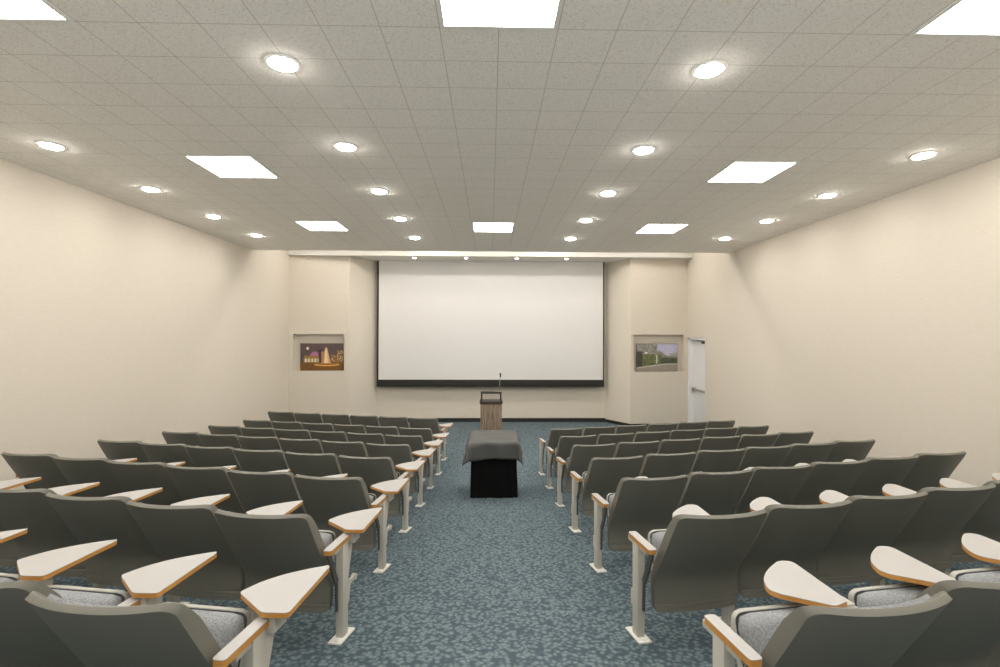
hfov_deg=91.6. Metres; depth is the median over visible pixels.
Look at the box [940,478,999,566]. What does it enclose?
seat
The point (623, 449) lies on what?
seat
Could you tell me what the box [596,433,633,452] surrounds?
seat
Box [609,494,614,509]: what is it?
seat cushion
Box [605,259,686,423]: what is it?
wall
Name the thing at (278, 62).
recessed light
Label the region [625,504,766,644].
seat
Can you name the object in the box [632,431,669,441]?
seat
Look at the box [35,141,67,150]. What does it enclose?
recessed light
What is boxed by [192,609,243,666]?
seat cushion
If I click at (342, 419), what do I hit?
seat
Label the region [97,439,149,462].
seat
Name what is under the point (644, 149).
recessed light
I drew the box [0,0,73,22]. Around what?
recessed light
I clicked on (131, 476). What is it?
seat
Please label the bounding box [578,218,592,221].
recessed light
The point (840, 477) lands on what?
seat
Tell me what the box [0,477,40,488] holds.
seat
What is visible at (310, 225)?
recessed light
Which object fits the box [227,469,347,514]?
seat
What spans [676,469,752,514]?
seat
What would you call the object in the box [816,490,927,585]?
seat
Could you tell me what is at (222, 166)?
recessed light
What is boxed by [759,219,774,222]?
recessed light
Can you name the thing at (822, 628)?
seat
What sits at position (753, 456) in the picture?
seat
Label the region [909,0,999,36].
recessed light
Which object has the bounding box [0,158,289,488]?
wall
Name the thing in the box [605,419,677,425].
baseboard
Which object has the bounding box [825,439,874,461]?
seat
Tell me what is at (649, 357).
framed print
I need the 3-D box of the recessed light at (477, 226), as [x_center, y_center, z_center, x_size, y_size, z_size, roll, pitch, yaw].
[-0.121,-1.874,8.580,0.728,0.010,0.728,0,0,-1]
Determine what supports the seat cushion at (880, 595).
on the seat at (966, 632)
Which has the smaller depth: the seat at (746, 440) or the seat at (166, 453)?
the seat at (166, 453)
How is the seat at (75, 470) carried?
on the floor
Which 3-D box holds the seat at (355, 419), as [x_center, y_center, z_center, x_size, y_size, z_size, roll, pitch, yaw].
[-2.623,2.075,10.056,0.761,0.875,0.821,0,0,4]
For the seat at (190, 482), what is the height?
0.886 m
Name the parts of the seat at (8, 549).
backrest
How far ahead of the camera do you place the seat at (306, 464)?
5.18 m
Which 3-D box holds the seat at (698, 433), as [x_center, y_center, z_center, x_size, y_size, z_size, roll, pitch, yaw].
[2.989,1.982,8.147,0.581,0.878,0.796,0,0,-10]
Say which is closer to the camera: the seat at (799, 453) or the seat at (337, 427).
the seat at (799, 453)
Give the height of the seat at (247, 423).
0.874 m
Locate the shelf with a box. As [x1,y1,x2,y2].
[481,391,501,393]
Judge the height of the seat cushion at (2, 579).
0.349 m
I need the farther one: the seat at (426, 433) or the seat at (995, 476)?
the seat at (426, 433)
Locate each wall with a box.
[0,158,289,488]
[289,256,376,416]
[377,263,605,417]
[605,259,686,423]
[687,157,999,487]
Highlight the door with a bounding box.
[688,338,704,421]
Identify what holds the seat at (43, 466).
on the floor
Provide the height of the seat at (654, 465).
0.878 m
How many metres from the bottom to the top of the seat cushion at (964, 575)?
0.349 m
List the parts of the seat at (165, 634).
backrest, armrest, leg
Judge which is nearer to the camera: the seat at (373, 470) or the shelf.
the seat at (373, 470)
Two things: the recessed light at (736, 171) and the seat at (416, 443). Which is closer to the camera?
the recessed light at (736, 171)
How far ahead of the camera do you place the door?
13.15 m
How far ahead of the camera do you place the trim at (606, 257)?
13.05 m
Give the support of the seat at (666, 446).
on the floor
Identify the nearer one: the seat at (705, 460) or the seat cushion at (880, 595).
the seat cushion at (880, 595)
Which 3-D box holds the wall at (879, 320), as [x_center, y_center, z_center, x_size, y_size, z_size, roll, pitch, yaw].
[5.411,-0.035,6.813,0.200,5.300,16.000,0,0,-1]
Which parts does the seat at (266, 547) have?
backrest, armrest, leg, foot plate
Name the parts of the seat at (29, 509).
backrest, leg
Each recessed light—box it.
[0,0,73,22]
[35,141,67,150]
[139,186,161,191]
[182,155,279,178]
[204,214,221,218]
[249,234,263,236]
[263,53,300,72]
[294,221,349,230]
[333,142,357,151]
[370,188,388,193]
[393,217,407,220]
[408,236,420,238]
[436,0,562,29]
[472,222,514,231]
[564,237,576,239]
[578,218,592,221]
[599,190,616,195]
[631,145,655,154]
[635,223,688,232]
[691,60,727,78]
[705,161,799,182]
[718,237,730,239]
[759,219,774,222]
[817,192,838,197]
[908,151,938,159]
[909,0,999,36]
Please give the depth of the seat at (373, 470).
5.11 m
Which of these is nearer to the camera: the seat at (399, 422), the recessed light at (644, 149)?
the recessed light at (644, 149)
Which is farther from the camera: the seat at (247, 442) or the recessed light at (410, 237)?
the recessed light at (410, 237)
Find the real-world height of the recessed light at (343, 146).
0.030 m
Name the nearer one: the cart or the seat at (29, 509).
the seat at (29, 509)
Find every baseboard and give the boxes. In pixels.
[378,418,604,421]
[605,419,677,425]
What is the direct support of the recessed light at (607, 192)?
in the ceiling
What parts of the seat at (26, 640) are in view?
backrest, armrest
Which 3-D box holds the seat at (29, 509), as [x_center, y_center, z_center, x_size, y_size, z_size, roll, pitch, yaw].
[-3.103,1.448,3.507,0.761,0.886,0.821,0,0,4]
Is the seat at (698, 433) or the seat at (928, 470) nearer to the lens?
the seat at (928, 470)
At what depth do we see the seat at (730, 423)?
9.29 m
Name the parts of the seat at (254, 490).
backrest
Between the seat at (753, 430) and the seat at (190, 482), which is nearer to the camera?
the seat at (190, 482)
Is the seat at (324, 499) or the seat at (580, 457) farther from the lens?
the seat at (580, 457)
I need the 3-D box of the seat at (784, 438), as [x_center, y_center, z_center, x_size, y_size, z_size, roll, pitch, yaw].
[4.248,1.860,7.355,0.581,0.878,0.796,0,0,-10]
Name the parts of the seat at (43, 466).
backrest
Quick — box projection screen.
[377,261,603,386]
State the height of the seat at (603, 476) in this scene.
0.878 m
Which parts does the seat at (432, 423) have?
backrest, leg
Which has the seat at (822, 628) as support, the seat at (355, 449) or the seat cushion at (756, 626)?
the seat cushion at (756, 626)
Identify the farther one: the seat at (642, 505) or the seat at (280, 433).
the seat at (280, 433)
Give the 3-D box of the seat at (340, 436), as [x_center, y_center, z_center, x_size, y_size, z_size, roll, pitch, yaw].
[-2.578,1.962,7.898,0.761,0.886,0.821,0,0,4]
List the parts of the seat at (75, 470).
backrest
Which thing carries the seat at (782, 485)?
on the floor
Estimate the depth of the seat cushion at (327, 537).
3.13 m
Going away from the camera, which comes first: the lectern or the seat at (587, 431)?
the seat at (587, 431)
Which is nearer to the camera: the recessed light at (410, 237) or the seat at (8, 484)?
the seat at (8, 484)
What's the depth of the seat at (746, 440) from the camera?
6.86 m
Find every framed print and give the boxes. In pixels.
[300,343,343,370]
[636,344,677,370]
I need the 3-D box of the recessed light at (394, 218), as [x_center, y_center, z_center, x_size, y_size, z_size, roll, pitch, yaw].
[-1.639,-1.872,7.981,0.247,0.030,0.247,0,0,-1]
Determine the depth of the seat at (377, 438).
7.41 m
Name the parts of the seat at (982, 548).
backrest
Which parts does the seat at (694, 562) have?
leg, foot plate, armrest, backrest, leg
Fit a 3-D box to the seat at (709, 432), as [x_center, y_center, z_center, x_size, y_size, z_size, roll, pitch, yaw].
[3.607,1.985,8.318,0.581,0.878,0.796,0,0,-10]
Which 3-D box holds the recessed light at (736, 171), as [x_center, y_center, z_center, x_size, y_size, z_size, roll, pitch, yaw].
[2.923,-1.885,5.694,0.728,0.010,0.728,0,0,-1]
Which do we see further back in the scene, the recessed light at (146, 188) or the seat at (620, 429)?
the seat at (620, 429)
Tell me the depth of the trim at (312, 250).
11.01 m
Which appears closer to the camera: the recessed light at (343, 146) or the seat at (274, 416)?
the recessed light at (343, 146)
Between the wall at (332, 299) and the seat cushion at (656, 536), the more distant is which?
the wall at (332, 299)
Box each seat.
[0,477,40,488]
[0,482,99,566]
[0,488,161,588]
[0,528,26,543]
[0,539,116,585]
[0,552,216,666]
[1,452,136,496]
[24,565,328,666]
[45,492,229,603]
[52,456,184,496]
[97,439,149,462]
[107,460,235,505]
[125,500,302,621]
[140,442,239,466]
[162,431,203,446]
[165,464,289,513]
[186,445,241,470]
[199,433,241,448]
[208,425,242,435]
[214,507,381,645]
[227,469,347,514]
[234,448,290,471]
[238,435,281,449]
[241,427,276,436]
[243,420,273,427]
[268,411,296,421]
[272,421,303,429]
[275,429,311,438]
[279,438,323,453]
[284,451,341,476]
[294,412,323,423]
[294,474,408,573]
[302,422,334,431]
[310,430,348,441]
[321,440,367,456]
[322,414,351,425]
[333,424,366,434]
[338,455,424,532]
[347,432,385,449]
[350,415,380,428]
[366,426,399,441]
[366,443,435,506]
[379,416,409,432]
[385,434,442,488]
[399,427,448,474]
[409,417,452,460]
[538,428,581,474]
[545,435,596,488]
[555,443,615,506]
[568,455,643,532]
[582,426,614,444]
[589,474,687,572]
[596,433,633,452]
[613,441,659,457]
[614,424,646,434]
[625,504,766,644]
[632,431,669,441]
[639,452,695,477]
[646,423,677,431]
[657,438,700,453]
[668,429,704,438]
[676,421,706,429]
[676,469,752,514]
[689,448,744,473]
[698,436,740,450]
[702,427,736,437]
[703,561,952,666]
[705,420,734,428]
[733,464,812,513]
[735,425,768,435]
[736,433,777,448]
[737,445,790,470]
[737,497,851,597]
[773,431,813,446]
[782,442,834,466]
[792,459,867,504]
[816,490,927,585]
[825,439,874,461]
[842,455,918,495]
[848,546,999,666]
[882,483,995,575]
[887,451,965,491]
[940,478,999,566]
[949,533,999,666]
[992,473,999,479]
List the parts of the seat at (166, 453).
backrest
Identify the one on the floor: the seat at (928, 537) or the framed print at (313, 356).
the seat at (928, 537)
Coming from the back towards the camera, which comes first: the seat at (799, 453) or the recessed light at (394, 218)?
the recessed light at (394, 218)
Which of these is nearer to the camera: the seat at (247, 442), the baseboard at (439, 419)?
the seat at (247, 442)
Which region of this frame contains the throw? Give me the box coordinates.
[462,430,522,465]
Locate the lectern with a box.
[480,373,502,429]
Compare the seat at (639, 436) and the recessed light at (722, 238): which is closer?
the seat at (639, 436)
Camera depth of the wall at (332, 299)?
13.11 m
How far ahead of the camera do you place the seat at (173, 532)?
3.02 m
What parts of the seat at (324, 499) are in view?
backrest, armrest, leg, foot plate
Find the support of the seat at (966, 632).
on the floor
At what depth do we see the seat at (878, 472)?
4.64 m
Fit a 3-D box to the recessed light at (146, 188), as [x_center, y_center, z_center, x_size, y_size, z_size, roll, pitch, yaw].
[-4.607,-1.893,6.410,0.247,0.030,0.247,0,0,-1]
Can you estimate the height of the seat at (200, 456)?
0.886 m
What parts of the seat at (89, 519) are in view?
backrest, leg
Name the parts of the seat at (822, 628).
leg, armrest, backrest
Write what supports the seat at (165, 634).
on the floor
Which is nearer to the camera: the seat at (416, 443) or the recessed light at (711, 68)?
the recessed light at (711, 68)
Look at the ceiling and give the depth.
4.21 m
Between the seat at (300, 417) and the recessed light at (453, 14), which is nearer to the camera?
the recessed light at (453, 14)
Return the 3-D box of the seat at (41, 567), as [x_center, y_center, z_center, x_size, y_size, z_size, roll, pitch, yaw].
[-2.459,1.321,2.228,0.761,0.886,0.821,0,0,4]
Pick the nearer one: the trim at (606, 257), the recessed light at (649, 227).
the recessed light at (649, 227)
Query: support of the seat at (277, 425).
on the floor
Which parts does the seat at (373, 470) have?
backrest, armrest, foot plate, leg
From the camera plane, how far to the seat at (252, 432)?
7.84 m
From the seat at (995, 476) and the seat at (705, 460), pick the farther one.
the seat at (705, 460)
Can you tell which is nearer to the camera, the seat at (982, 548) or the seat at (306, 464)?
the seat at (982, 548)
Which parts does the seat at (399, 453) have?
backrest, leg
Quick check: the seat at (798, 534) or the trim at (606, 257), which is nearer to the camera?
the seat at (798, 534)
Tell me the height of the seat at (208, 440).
0.886 m
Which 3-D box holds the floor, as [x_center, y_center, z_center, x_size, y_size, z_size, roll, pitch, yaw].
[-0.094,1.911,6.686,11.300,1.174,16.000,0,0,-1]
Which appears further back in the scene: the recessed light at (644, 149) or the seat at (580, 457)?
the seat at (580, 457)
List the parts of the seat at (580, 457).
leg, armrest, backrest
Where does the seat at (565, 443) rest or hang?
on the floor
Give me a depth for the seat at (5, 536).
2.69 m
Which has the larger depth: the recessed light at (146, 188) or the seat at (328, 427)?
the seat at (328, 427)
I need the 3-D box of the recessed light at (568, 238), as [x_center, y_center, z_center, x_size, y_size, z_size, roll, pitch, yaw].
[1.390,-1.852,9.554,0.247,0.030,0.247,0,0,-1]
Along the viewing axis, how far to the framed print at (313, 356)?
13.13 m
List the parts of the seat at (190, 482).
backrest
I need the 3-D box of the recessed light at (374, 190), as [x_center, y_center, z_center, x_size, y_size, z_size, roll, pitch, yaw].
[-1.608,-1.883,6.472,0.247,0.030,0.247,0,0,-1]
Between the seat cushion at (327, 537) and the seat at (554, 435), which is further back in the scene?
the seat at (554, 435)
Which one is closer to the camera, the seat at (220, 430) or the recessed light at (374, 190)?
the recessed light at (374, 190)
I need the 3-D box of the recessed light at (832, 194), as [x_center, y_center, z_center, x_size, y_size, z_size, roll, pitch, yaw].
[4.451,-1.864,6.596,0.247,0.030,0.247,0,0,-1]
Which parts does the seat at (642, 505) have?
leg, foot plate, armrest, backrest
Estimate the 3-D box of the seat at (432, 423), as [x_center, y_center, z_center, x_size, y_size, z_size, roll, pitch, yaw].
[-1.382,2.076,9.767,0.761,0.875,0.821,0,0,4]
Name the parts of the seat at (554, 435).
leg, backrest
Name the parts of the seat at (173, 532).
backrest, leg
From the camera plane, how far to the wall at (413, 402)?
14.04 m
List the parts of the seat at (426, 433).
backrest, leg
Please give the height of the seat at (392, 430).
0.875 m
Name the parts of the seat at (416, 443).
backrest, leg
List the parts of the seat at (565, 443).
leg, backrest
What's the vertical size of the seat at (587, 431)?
0.867 m
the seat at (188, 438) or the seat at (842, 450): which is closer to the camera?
the seat at (842, 450)
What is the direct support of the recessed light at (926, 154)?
in the ceiling
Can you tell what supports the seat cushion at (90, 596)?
on the seat at (26, 640)
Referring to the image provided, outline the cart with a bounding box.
[470,459,517,497]
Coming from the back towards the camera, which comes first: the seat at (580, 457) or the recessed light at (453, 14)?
the seat at (580, 457)
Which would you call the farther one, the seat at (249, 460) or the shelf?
the shelf
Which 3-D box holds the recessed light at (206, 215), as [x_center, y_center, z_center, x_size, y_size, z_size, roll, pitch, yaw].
[-4.637,-1.882,7.860,0.247,0.030,0.247,0,0,-1]
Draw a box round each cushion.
[0,577,13,581]
[52,589,121,605]
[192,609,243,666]
[320,532,332,547]
[369,495,373,503]
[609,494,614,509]
[651,531,665,561]
[738,607,798,666]
[857,586,929,607]
[958,570,999,581]
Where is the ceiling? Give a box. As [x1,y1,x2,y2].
[0,0,999,252]
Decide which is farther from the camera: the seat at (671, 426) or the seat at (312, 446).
the seat at (671, 426)
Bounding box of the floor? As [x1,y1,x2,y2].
[0,422,992,666]
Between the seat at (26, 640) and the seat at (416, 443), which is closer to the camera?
the seat at (26, 640)
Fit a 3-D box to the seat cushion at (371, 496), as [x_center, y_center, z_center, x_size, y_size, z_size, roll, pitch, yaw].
[-1.334,1.599,4.260,0.449,0.349,0.148,0,0,8]
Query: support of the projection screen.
hanging from the wall at (413, 402)
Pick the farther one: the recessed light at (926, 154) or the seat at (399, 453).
the seat at (399, 453)
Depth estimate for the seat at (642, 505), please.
4.07 m
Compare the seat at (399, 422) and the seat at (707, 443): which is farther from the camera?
the seat at (399, 422)
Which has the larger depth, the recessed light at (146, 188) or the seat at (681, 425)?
the seat at (681, 425)
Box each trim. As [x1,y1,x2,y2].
[288,250,692,262]
[312,250,687,252]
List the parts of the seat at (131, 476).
backrest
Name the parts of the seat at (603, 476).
leg, foot plate, armrest, backrest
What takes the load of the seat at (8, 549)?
on the floor
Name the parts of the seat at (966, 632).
backrest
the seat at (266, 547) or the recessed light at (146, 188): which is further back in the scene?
the recessed light at (146, 188)
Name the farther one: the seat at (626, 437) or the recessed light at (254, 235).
the recessed light at (254, 235)
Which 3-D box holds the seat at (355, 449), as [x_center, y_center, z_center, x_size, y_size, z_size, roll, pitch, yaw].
[-1.934,1.835,6.619,0.761,0.886,0.821,0,0,4]
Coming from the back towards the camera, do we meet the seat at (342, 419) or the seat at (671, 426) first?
the seat at (342, 419)
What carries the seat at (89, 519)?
on the floor
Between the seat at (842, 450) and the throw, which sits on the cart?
the throw

